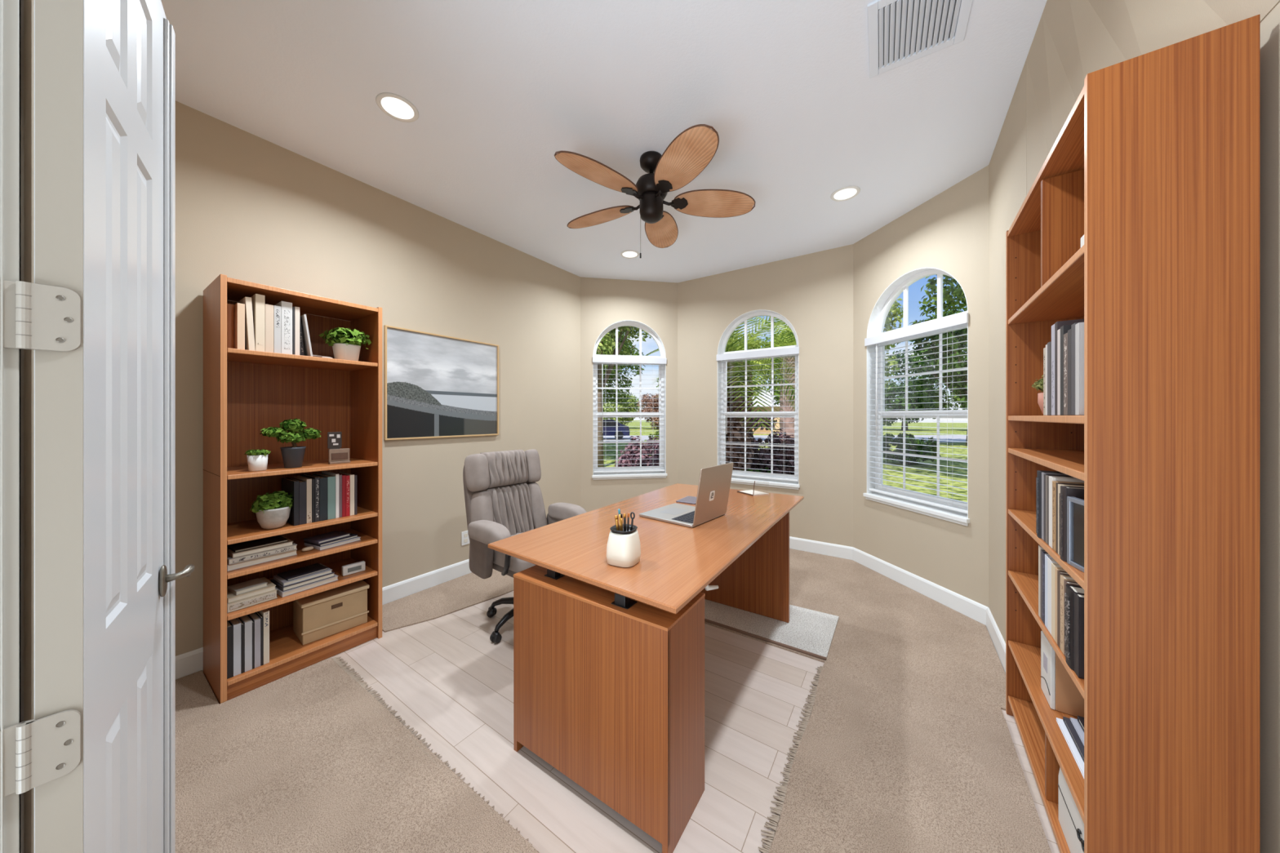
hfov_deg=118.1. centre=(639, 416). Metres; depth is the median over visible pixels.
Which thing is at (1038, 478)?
book
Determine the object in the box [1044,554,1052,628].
book
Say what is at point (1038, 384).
potted plant
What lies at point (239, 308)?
book
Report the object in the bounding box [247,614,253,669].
book
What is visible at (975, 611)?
baseboard
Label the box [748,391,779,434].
house
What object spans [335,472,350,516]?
book
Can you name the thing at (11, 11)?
trim
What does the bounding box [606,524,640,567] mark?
pen cup
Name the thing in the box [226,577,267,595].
book
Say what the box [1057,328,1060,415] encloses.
book
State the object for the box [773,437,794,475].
shrub
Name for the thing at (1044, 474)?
book
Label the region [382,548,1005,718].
carpet
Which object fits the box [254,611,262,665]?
book
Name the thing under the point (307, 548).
figurine
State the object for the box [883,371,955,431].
shade tree
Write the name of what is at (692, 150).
ceiling fan
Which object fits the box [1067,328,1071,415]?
book
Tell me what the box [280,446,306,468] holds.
pot
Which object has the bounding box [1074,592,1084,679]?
book
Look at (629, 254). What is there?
recessed light
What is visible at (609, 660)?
desk
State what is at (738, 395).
palm tree
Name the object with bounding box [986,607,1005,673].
baseboard
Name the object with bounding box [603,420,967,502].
ground
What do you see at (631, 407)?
shade tree
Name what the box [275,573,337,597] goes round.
book
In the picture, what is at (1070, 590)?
book
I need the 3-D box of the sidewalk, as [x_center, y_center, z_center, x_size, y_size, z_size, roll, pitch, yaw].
[11.417,1.735,25.782,110.726,0.030,1.300,0,0,-2]
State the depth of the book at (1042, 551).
1.30 m
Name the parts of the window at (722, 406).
sash, sash, sill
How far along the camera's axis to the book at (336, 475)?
2.20 m
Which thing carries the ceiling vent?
in the ceiling
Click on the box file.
(1072, 824)
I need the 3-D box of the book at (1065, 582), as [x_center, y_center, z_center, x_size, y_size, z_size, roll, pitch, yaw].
[1.286,0.585,1.061,0.150,0.218,0.024,0,0,35]
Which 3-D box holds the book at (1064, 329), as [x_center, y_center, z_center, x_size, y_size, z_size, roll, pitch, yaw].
[1.308,-0.134,1.084,0.160,0.262,0.030,0,0,35]
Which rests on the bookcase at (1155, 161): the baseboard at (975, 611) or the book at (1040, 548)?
the book at (1040, 548)
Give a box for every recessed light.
[375,92,418,122]
[620,249,639,258]
[830,185,860,201]
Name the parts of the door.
hinge plate, hinge plate, hinge plate, hinge plate, handle, lever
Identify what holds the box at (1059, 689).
on the bookcase at (1155, 161)
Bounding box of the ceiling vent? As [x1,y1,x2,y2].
[866,0,973,77]
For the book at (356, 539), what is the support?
on the bookcase at (246, 393)
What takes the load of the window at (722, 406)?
in the wall at (814, 291)
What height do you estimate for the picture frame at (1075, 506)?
0.190 m
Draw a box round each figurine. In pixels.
[302,546,313,551]
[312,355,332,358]
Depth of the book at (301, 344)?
2.08 m
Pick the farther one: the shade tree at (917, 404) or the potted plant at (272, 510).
the shade tree at (917, 404)
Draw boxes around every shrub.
[614,435,658,466]
[643,431,658,456]
[648,442,658,466]
[740,467,770,472]
[748,410,794,474]
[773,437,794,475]
[883,432,941,464]
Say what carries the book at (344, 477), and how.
on the bookcase at (246, 393)
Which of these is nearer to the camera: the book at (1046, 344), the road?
the book at (1046, 344)
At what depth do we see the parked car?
28.14 m
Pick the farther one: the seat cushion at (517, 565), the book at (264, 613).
the seat cushion at (517, 565)
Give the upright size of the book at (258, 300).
0.286 m
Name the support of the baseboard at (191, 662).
attached to the wall at (250, 207)
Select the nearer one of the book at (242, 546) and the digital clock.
the book at (242, 546)
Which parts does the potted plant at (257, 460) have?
pot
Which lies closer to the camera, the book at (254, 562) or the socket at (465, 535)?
the book at (254, 562)
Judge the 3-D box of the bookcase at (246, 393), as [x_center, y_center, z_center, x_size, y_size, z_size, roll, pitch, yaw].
[-1.937,0.344,2.181,0.424,2.012,0.676,0,0,34]
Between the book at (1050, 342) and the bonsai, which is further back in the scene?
the bonsai
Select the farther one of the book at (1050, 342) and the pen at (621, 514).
the pen at (621, 514)
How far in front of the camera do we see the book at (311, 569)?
2.13 m
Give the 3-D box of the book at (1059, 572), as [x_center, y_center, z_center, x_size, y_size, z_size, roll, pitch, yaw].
[1.321,0.581,1.111,0.150,0.226,0.026,0,0,35]
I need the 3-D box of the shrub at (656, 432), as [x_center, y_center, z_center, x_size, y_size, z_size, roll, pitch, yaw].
[0.963,1.157,15.060,1.837,1.231,1.859,0,0,8]
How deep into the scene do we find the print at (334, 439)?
2.24 m
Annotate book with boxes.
[226,303,234,348]
[226,535,288,552]
[226,535,293,558]
[226,542,297,564]
[226,549,297,571]
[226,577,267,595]
[226,577,275,603]
[226,588,277,613]
[226,620,232,679]
[229,617,240,676]
[234,302,244,349]
[235,296,255,351]
[236,617,244,673]
[239,614,252,671]
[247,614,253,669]
[248,613,260,668]
[251,293,265,351]
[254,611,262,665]
[257,608,269,664]
[265,303,273,352]
[270,571,334,591]
[273,305,280,353]
[273,563,332,586]
[274,301,292,354]
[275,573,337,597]
[276,563,328,581]
[281,477,298,525]
[290,477,306,524]
[292,306,294,354]
[293,475,311,523]
[294,306,299,355]
[299,314,312,356]
[299,316,304,355]
[301,473,319,521]
[302,475,315,522]
[303,530,350,543]
[303,531,358,546]
[304,536,360,550]
[312,474,327,520]
[315,473,335,519]
[321,471,338,518]
[334,472,346,517]
[335,471,354,515]
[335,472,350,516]
[338,474,342,517]
[346,472,356,515]
[1035,470,1062,538]
[1038,545,1044,617]
[1040,549,1046,620]
[1041,472,1066,540]
[1042,551,1048,624]
[1043,347,1045,415]
[1044,474,1071,542]
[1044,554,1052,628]
[1045,344,1047,415]
[1045,475,1073,543]
[1047,341,1050,415]
[1047,477,1048,545]
[1047,557,1057,635]
[1048,475,1084,548]
[1049,342,1051,415]
[1051,324,1054,415]
[1051,563,1062,639]
[1052,480,1084,551]
[1054,319,1084,415]
[1054,567,1065,644]
[1055,482,1084,553]
[1056,717,1084,778]
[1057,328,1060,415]
[1057,484,1084,555]
[1057,570,1070,648]
[1058,485,1084,561]
[1060,324,1071,415]
[1060,574,1075,653]
[1062,716,1084,762]
[1063,332,1067,415]
[1063,580,1080,656]
[1064,584,1084,671]
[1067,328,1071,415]
[1070,717,1084,745]
[1071,321,1084,415]
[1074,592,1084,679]
[1075,322,1084,415]
[1077,715,1084,732]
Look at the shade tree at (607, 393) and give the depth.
19.35 m
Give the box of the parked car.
[603,419,630,439]
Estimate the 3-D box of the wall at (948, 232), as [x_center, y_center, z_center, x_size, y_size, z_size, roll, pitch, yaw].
[2.183,-0.130,3.037,0.140,2.960,1.196,0,0,-12]
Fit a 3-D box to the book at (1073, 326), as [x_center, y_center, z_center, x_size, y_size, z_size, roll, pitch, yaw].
[1.247,-0.128,1.007,0.150,0.250,0.030,0,0,35]
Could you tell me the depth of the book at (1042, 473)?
1.29 m
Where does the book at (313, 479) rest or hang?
on the bookcase at (246, 393)
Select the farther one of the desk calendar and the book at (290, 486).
the desk calendar
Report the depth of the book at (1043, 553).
1.28 m
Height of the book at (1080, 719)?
0.016 m
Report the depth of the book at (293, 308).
2.02 m
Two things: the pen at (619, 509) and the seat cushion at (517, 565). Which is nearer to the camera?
the pen at (619, 509)
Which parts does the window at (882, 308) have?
sill, sash, sash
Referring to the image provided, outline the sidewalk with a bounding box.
[761,440,965,442]
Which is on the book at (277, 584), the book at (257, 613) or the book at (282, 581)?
the book at (282, 581)
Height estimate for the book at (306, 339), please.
0.224 m
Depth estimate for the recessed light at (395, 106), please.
2.00 m
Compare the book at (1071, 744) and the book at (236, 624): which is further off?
the book at (236, 624)
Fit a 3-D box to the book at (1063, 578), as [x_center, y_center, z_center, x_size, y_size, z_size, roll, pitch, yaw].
[1.303,0.583,1.086,0.151,0.222,0.034,0,0,35]
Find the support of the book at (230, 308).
on the bookcase at (246, 393)
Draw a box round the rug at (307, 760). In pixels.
[175,656,539,852]
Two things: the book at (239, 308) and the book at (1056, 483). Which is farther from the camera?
the book at (239, 308)
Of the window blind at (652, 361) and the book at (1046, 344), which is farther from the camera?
the window blind at (652, 361)
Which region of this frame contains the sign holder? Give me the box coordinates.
[737,480,768,496]
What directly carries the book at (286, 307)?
on the bookcase at (246, 393)
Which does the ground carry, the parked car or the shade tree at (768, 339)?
the shade tree at (768, 339)
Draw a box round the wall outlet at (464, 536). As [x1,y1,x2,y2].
[461,530,469,546]
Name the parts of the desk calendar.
plate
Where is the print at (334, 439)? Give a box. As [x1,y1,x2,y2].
[328,434,340,444]
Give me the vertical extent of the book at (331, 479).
0.240 m
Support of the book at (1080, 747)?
on the book at (1071, 744)
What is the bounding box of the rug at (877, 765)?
[758,660,1051,852]
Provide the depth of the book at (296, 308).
2.04 m
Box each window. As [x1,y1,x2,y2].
[591,320,666,479]
[717,309,799,489]
[862,267,969,526]
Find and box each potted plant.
[244,448,271,471]
[249,490,293,529]
[318,327,371,360]
[1031,374,1043,413]
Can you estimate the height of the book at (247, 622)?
0.240 m
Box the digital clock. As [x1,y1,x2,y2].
[342,560,365,576]
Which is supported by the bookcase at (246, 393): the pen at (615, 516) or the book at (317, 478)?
the book at (317, 478)
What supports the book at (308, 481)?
on the bookcase at (246, 393)
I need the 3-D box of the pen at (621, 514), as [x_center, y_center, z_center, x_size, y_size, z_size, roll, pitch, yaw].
[-0.073,0.419,1.498,0.017,0.074,0.013,0,0,34]
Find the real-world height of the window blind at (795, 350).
1.355 m
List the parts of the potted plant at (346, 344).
pot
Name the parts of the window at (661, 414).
sash, sash, sill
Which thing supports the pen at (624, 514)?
on the pen cup
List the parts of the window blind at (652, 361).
rail, ladder cord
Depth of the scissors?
1.47 m
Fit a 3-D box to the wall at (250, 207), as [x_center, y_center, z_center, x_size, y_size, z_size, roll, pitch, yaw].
[-1.722,-0.130,3.128,0.240,2.960,3.590,0,0,34]
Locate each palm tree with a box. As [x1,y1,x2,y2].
[644,315,795,471]
[729,315,796,444]
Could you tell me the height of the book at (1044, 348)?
0.225 m
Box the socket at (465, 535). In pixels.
[463,533,467,542]
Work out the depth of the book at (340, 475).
2.21 m
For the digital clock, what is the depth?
2.29 m
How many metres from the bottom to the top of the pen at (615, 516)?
0.071 m
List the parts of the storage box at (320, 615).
lid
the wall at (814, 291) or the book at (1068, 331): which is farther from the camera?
the wall at (814, 291)
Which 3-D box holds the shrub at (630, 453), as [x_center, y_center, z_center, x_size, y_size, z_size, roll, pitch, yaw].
[0.064,1.091,7.898,1.204,1.385,1.160,0,0,-18]
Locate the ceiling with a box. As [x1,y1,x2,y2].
[160,0,1047,282]
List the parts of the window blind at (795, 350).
ladder cord, rail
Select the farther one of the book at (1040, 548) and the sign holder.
the sign holder
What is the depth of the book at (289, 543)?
1.94 m
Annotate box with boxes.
[293,579,368,644]
[1040,631,1084,717]
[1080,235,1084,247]
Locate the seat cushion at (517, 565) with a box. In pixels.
[493,529,535,573]
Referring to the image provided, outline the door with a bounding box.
[0,0,195,852]
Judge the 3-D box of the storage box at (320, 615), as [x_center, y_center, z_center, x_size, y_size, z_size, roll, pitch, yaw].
[-1.833,1.136,2.277,0.246,0.226,0.316,0,0,38]
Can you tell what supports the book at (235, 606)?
on the bookcase at (246, 393)
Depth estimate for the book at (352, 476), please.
2.26 m
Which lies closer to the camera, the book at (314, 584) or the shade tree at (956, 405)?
the book at (314, 584)
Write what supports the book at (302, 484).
on the bookcase at (246, 393)
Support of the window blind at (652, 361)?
attached to the window at (661, 414)
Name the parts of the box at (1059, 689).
panel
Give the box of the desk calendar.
[327,431,350,464]
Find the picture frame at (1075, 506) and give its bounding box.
[1066,496,1084,572]
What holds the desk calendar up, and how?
on the bookcase at (246, 393)
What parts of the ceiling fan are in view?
fan blade, fan blade, blade arm, blade arm, pull chain, blade arm, fan blade, blade arm, fan blade, fan blade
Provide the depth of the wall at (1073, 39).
1.14 m
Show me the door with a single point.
(97, 753)
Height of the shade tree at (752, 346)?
7.806 m
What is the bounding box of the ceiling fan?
[554,124,755,257]
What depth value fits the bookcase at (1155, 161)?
0.88 m
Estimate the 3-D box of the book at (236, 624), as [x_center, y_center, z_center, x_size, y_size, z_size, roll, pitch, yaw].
[-2.041,1.127,1.917,0.240,0.245,0.026,0,0,34]
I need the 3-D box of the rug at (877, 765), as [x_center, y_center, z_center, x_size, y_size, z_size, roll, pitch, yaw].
[0.636,1.340,0.932,0.759,0.019,2.347,0,0,34]
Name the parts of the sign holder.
plate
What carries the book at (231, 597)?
on the book at (235, 606)
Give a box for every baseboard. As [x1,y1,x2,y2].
[175,559,471,679]
[789,536,853,559]
[852,546,987,625]
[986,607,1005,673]
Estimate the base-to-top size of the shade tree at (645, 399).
4.829 m
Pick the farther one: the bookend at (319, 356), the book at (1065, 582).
the bookend at (319, 356)
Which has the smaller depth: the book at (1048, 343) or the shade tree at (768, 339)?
the book at (1048, 343)
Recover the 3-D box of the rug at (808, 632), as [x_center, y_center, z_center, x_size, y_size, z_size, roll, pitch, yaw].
[0.788,1.337,2.587,0.925,0.018,0.542,0,0,34]
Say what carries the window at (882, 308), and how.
in the wall at (948, 232)
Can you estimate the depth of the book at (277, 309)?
1.97 m
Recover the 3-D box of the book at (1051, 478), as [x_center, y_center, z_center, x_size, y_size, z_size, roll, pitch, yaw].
[1.373,0.305,1.177,0.160,0.224,0.036,0,0,35]
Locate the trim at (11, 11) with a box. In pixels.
[0,0,23,852]
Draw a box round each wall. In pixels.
[23,0,34,852]
[175,101,580,656]
[580,276,677,511]
[677,244,853,546]
[853,164,988,607]
[988,0,1279,852]
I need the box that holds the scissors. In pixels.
[630,511,635,530]
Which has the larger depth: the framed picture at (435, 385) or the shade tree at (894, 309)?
the shade tree at (894, 309)
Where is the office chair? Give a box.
[462,448,586,643]
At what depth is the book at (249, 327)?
1.89 m
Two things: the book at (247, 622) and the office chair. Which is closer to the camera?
the book at (247, 622)
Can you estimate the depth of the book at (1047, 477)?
1.24 m
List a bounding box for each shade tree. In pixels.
[595,325,653,466]
[596,331,645,411]
[603,391,644,425]
[636,393,658,429]
[728,329,771,397]
[755,326,796,405]
[883,297,903,387]
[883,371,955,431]
[885,304,967,445]
[918,274,967,319]
[950,386,966,409]
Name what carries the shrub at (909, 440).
on the ground
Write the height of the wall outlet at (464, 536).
0.116 m
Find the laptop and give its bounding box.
[639,462,733,527]
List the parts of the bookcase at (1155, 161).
shelf, panel, panel, shelf, shelf, shelf, shelf, shelf, shelf, panel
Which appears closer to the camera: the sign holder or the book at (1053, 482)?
the book at (1053, 482)
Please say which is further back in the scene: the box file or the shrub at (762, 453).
the shrub at (762, 453)
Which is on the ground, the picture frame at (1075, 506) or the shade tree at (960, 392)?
the shade tree at (960, 392)
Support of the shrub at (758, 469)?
on the planting bed
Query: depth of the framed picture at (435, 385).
3.06 m
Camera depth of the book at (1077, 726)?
1.20 m
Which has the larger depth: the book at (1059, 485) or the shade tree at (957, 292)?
the shade tree at (957, 292)
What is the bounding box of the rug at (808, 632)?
[704,599,839,660]
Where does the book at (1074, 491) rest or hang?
on the bookcase at (1155, 161)
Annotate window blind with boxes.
[592,355,666,472]
[716,346,799,481]
[864,312,968,513]
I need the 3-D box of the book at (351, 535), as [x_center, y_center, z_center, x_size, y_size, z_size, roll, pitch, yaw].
[-1.819,0.722,2.262,0.170,0.012,0.195,0,0,25]
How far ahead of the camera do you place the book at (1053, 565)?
1.20 m
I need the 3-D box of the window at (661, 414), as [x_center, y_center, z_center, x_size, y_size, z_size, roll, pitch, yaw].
[-0.128,-0.198,4.591,0.894,1.875,0.168,0,0,-10]
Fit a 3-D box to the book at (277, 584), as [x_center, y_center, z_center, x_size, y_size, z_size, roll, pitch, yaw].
[-1.885,0.905,2.147,0.190,0.022,0.225,0,0,32]
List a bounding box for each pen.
[614,515,619,530]
[617,508,622,531]
[620,513,622,531]
[622,513,626,531]
[626,513,629,531]
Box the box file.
[1057,767,1084,852]
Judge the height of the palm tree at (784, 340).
4.813 m
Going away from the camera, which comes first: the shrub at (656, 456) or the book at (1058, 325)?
the book at (1058, 325)
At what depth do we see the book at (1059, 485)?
1.16 m
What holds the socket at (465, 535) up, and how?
attached to the wall outlet at (464, 536)
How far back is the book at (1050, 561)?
1.23 m
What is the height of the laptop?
0.302 m
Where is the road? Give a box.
[603,435,966,441]
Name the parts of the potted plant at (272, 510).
pot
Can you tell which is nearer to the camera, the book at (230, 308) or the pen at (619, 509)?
the pen at (619, 509)
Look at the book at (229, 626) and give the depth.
1.83 m
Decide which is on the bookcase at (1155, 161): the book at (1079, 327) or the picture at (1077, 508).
the book at (1079, 327)
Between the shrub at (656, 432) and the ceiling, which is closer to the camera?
the ceiling
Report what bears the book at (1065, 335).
on the bookcase at (1155, 161)
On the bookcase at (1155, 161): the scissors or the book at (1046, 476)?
the book at (1046, 476)
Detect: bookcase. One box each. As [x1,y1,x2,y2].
[203,274,382,704]
[1005,13,1260,852]
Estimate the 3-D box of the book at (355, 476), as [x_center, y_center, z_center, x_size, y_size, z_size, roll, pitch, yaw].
[-1.771,0.467,2.334,0.210,0.234,0.012,0,0,34]
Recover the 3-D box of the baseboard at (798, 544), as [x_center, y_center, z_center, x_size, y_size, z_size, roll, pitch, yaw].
[1.221,1.288,4.104,1.866,0.125,0.014,0,0,34]
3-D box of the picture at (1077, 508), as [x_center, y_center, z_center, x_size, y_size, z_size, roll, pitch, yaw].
[1.193,0.322,1.026,0.007,0.166,0.106,0,0,23]
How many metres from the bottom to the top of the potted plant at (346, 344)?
0.199 m
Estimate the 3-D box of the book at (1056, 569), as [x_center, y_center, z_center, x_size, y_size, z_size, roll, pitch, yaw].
[1.340,0.580,1.129,0.160,0.228,0.022,0,0,35]
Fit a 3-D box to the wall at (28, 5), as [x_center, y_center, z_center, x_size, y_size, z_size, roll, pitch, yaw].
[-1.056,-0.130,0.581,3.720,2.960,0.118,0,0,34]
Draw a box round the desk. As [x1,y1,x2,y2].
[488,483,804,852]
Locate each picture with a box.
[383,324,498,439]
[1071,502,1084,567]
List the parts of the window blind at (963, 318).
rail, ladder cord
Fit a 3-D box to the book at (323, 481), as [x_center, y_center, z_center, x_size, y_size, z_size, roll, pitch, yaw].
[-1.865,0.465,2.212,0.230,0.238,0.034,0,0,34]
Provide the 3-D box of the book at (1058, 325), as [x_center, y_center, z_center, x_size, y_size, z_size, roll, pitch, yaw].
[1.340,-0.145,1.129,0.160,0.285,0.024,0,0,35]
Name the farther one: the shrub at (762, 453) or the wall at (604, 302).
the shrub at (762, 453)
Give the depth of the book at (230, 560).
1.94 m
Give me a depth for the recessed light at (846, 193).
2.77 m
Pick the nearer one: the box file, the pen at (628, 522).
the box file
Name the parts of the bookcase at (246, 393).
panel, panel, panel, shelf, shelf, shelf, shelf, shelf, shelf, panel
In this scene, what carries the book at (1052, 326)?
on the bookcase at (1155, 161)
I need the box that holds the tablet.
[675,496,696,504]
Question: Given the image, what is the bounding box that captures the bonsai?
[259,418,321,468]
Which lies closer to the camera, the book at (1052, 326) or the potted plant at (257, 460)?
the book at (1052, 326)
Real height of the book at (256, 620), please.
0.236 m
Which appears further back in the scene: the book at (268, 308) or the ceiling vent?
the book at (268, 308)
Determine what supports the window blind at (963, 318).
attached to the window at (882, 308)
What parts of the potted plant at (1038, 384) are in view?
pot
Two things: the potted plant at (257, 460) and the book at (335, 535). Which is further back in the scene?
the book at (335, 535)
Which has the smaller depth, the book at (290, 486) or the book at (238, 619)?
the book at (238, 619)

